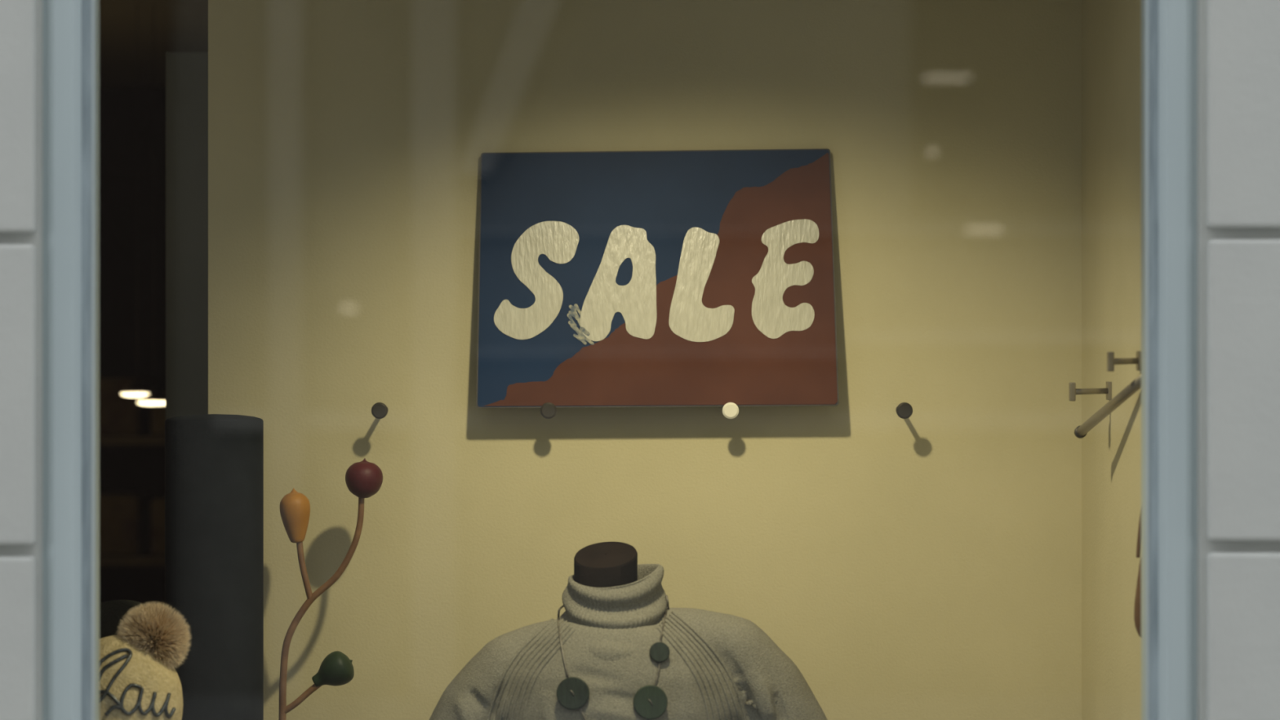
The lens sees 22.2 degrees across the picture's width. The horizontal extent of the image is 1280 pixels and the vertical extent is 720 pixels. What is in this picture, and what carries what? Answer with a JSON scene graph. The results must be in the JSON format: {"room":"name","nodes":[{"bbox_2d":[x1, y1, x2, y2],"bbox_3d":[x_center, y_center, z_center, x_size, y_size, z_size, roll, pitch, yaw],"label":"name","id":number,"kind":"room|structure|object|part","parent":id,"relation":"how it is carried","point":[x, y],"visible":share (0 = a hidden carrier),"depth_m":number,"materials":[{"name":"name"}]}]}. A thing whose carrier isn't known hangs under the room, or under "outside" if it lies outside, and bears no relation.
{"room":"street outside shop","nodes":[
{"label":"street outside shop","id":0,"kind":"room"},
{"bbox_2d":[0,0,37,719],"bbox_3d":[-1.666,0.175,4.002,1.867,2.750,0.116,0,0,0],"label":"facade","id":1,"kind":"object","parent":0,"point":[18,18],"visible":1,"depth_m":3.94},
{"bbox_2d":[37,0,99,719],"bbox_3d":[-0.702,0.175,4.012,0.061,2.150,0.096,0,0,0],"label":"trim","id":2,"kind":"structure","parent":1,"relation":"attached to","point":[68,30],"depth_m":3.97,"materials":[{"name":"blue paint"}]},
{"bbox_2d":[99,86,165,605],"bbox_3d":[-0.928,0.265,8.640,3.343,1.970,0.080,0,0,0],"label":"wall","id":3,"kind":"structure","parent":0,"point":[132,119],"depth_m":8.60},
{"bbox_2d":[99,0,208,86],"bbox_3d":[-0.928,-0.760,6.330,3.343,0.080,4.540,0,0,0],"label":"ceiling","id":4,"kind":"structure","parent":0,"point":[135,36],"depth_m":7.26,"materials":[{"name":"paint"}]},
{"bbox_2d":[120,378,150,396],"bbox_3d":[-1.016,-0.323,6.600,0.066,0.795,0.066,0,0,0],"label":"pendant lamp","id":5,"kind":"object","parent":4,"relation":"hanging from","point":[136,384],"visible":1,"depth_m":6.58,"materials":[{"name":"beige"}]},
{"bbox_2d":[120,392,149,396],"bbox_3d":[-1.016,0.070,6.600,0.066,0.009,0.066,0,0,0],"label":"diffuser","id":6,"kind":"object","parent":5,"relation":"attached to","point":[127,394],"depth_m":6.57,"materials":[{"name":"beige plastic"}]},
{"bbox_2d":[137,386,165,405],"bbox_3d":[-0.983,-0.314,6.600,0.066,0.812,0.066,0,0,0],"label":"pendant lamp","id":7,"kind":"object","parent":4,"relation":"hanging from","point":[155,397],"visible":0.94,"depth_m":6.58,"materials":[{"name":"beige"}]},
{"bbox_2d":[137,400,165,405],"bbox_3d":[-0.983,0.087,6.600,0.066,0.009,0.066,0,0,0],"label":"diffuser","id":8,"kind":"object","parent":7,"relation":"attached to","point":[148,402],"depth_m":6.57,"materials":[{"name":"beige plastic"}]},
{"bbox_2d":[208,0,1081,719],"bbox_3d":[0.048,0.265,4.950,1.391,1.970,0.100,0,0,0],"label":"wall","id":9,"kind":"structure","parent":0,"point":[926,565],"depth_m":4.90,"materials":[{"name":"beige paint"}]},
{"bbox_2d":[371,402,388,418],"bbox_3d":[-0.386,0.075,4.867,0.024,0.024,0.066,0,0,0],"label":"peg","id":10,"kind":"object","parent":9,"relation":"attached to","point":[379,410],"visible":1,"depth_m":4.83,"materials":[{"name":"metal"}]},
{"bbox_2d":[540,402,556,418],"bbox_3d":[-0.136,0.075,4.867,0.024,0.024,0.066,0,0,0],"label":"peg","id":11,"kind":"object","parent":9,"relation":"attached to","point":[548,410],"visible":1,"depth_m":4.83,"materials":[{"name":"metal"}]},
{"bbox_2d":[475,148,839,408],"bbox_3d":[0.026,-0.122,4.868,0.539,0.388,0.048,0,0,0],"label":"sale sign","id":12,"kind":"object","parent":9,"relation":"attached to","point":[657,278],"visible":1,"depth_m":4.87,"materials":[{"name":"blue paint"}]},
{"bbox_2d":[722,402,738,418],"bbox_3d":[0.134,0.075,4.867,0.024,0.024,0.066,0,0,0],"label":"peg","id":13,"kind":"object","parent":9,"relation":"attached to","point":[730,410],"visible":1,"depth_m":4.83,"materials":[{"name":"metal"}]},
{"bbox_2d":[895,402,912,418],"bbox_3d":[0.392,0.075,4.867,0.024,0.024,0.066,0,0,0],"label":"peg","id":14,"kind":"object","parent":9,"relation":"attached to","point":[904,410],"visible":1,"depth_m":4.83,"materials":[{"name":"metal"}]},
{"bbox_2d":[1081,0,1141,719],"bbox_3d":[0.703,0.265,4.480,0.080,1.970,0.840,0,0,0],"label":"wall","id":15,"kind":"structure","parent":0,"point":[1111,29],"depth_m":4.59,"materials":[{"name":"beige paint"}]},
{"bbox_2d":[1068,381,1111,400],"bbox_3d":[0.634,0.044,4.581,0.082,0.027,0.022,0,0,-35],"label":"wall hook","id":16,"kind":"object","parent":15,"relation":"attached to","point":[1073,391],"visible":0.95,"depth_m":4.57,"materials":[{"name":"metal"}]},
{"bbox_3d":[0.604,0.044,4.564,0.008,0.026,0.016,0,0,0],"label":"plate","id":17,"kind":"part","parent":16,"relation":"part of","materials":[{"name":"metal"}]},
{"bbox_3d":[0.634,0.044,4.580,0.071,0.009,0.008,0,0,-34],"label":"arm","id":18,"kind":"part","parent":16,"relation":"part of","materials":[{"name":"metal"}]},
{"bbox_3d":[0.660,0.043,4.600,0.005,0.026,0.024,0,0,0],"label":"wall plate","id":19,"kind":"part","parent":16,"relation":"part of","materials":[{"name":"metal"}]},
{"bbox_2d":[1074,374,1141,438],"bbox_3d":[0.639,0.053,4.386,0.017,0.112,0.344,0,0,-9],"label":"rail","id":20,"kind":"object","parent":15,"relation":"attached to","point":[1080,432],"visible":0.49,"depth_m":4.41,"materials":[{"name":"metal"}]},
{"bbox_2d":[1106,351,1141,371],"bbox_3d":[0.640,0.002,4.302,0.073,0.027,0.020,0,0,-42],"label":"wall hook","id":21,"kind":"object","parent":15,"relation":"attached to","point":[1111,361],"visible":0.91,"depth_m":4.29,"materials":[{"name":"metal"}]},
{"bbox_3d":[0.617,0.002,4.284,0.008,0.026,0.016,0,0,0],"label":"plate","id":22,"kind":"part","parent":21,"relation":"part of","materials":[{"name":"metal"}]},
{"bbox_3d":[0.640,0.002,4.300,0.061,0.009,0.008,0,0,-41],"label":"arm","id":23,"kind":"part","parent":21,"relation":"part of","materials":[{"name":"metal"}]},
{"bbox_3d":[0.660,0.001,4.320,0.005,0.026,0.024,0,0,0],"label":"wall plate","id":24,"kind":"part","parent":21,"relation":"part of","materials":[{"name":"metal"}]},
{"bbox_2d":[1133,506,1141,637],"bbox_3d":[0.671,0.265,4.300,0.040,0.210,0.038,0,0,0],"label":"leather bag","id":25,"kind":"object","parent":15,"relation":"hanging from","point":[1137,608],"visible":0.24,"depth_m":4.29,"materials":[{"name":"leather"}]},
{"bbox_2d":[1204,0,1279,719],"bbox_3d":[1.444,0.175,4.002,1.513,2.750,0.116,0,0,0],"label":"facade","id":26,"kind":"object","parent":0,"point":[1242,37],"depth_m":3.94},
{"bbox_2d":[1141,0,1204,719],"bbox_3d":[0.655,0.175,4.012,0.064,2.150,0.096,0,0,0],"label":"trim","id":27,"kind":"structure","parent":26,"relation":"attached to","point":[1173,31],"depth_m":3.97,"materials":[{"name":"blue paint"}]},
{"bbox_3d":[-0.928,1.300,6.330,3.343,0.100,4.540,0,0,0],"label":"floor","id":28,"kind":"structure","parent":0,"visible":0},
{"bbox_2d":[99,600,145,639],"bbox_3d":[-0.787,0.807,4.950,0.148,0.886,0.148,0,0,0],"label":"beanie","id":29,"kind":"object","parent":28,"relation":"on","point":[111,612],"visible":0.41,"depth_m":4.90,"materials":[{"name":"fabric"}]},
{"bbox_2d":[99,377,165,565],"bbox_3d":[-1.350,0.590,7.475,0.840,1.320,0.350,0,0,0],"label":"shelving","id":30,"kind":"object","parent":28,"relation":"on","point":[132,523],"visible":0.16,"depth_m":7.33,"materials":[{"name":"brown wood"}]},
{"bbox_3d":[-1.350,0.180,7.475,0.800,0.020,0.350,0,0,0],"label":"shelf","id":31,"kind":"part","parent":30,"relation":"part of","materials":[{"name":"black wood"}]},
{"bbox_3d":[-1.350,0.450,7.475,0.800,0.020,0.350,0,0,0],"label":"shelf","id":32,"kind":"part","parent":30,"relation":"part of","materials":[{"name":"black wood"}]},
{"bbox_2d":[99,600,191,719],"bbox_3d":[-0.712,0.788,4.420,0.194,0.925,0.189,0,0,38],"label":"hat","id":33,"kind":"object","parent":28,"relation":"on","point":[140,680],"visible":0.94,"depth_m":4.37,"materials":[{"name":"beige fabric"}]},
{"bbox_3d":[-0.715,0.466,4.422,0.190,0.189,0.187,0,0,0],"label":"knitted crown","id":34,"kind":"part","parent":33,"relation":"part of","materials":[{"name":"beige fabric"}]},
{"bbox_2d":[165,52,208,419],"bbox_3d":[-0.642,0.376,5.300,0.250,1.748,0.040,0,0,0],"label":"partition panel","id":35,"kind":"object","parent":28,"relation":"on","point":[186,73],"visible":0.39,"depth_m":5.28,"materials":[{"name":"paint"}]},
{"bbox_2d":[164,413,263,719],"bbox_3d":[-0.606,0.663,4.650,0.147,1.173,0.147,0,0,0],"label":"column","id":36,"kind":"structure","parent":28,"relation":"on","point":[214,463],"depth_m":4.59,"materials":[{"name":"fabric"}]},
{"bbox_2d":[278,457,382,719],"bbox_3d":[-0.487,0.699,4.790,0.220,1.103,0.128,0,0,0],"label":"branch","id":37,"kind":"object","parent":28,"relation":"on","point":[364,478],"visible":1,"depth_m":4.78,"materials":[{"name":"brown wood"}]},
{"bbox_2d":[429,541,826,719],"bbox_3d":[-0.019,0.752,4.500,0.671,0.997,0.279,0,0,0],"label":"mannequin","id":38,"kind":"object","parent":28,"relation":"on","point":[718,666],"visible":1,"depth_m":4.44},
{"bbox_2d":[556,595,670,719],"bbox_3d":[-0.036,0.445,4.469,0.155,0.243,0.204,0,0,0],"label":"necklace","id":39,"kind":"object","parent":38,"relation":"hanging from","point":[650,701],"visible":0.92,"depth_m":4.38,"materials":[{"name":"green plastic"}]},
{"bbox_3d":[-0.036,0.340,4.530,0.155,0.032,0.083,0,0,0],"label":"cord","id":40,"kind":"part","parent":39,"relation":"part of","materials":[{"name":"grey fabric"}]}
]}

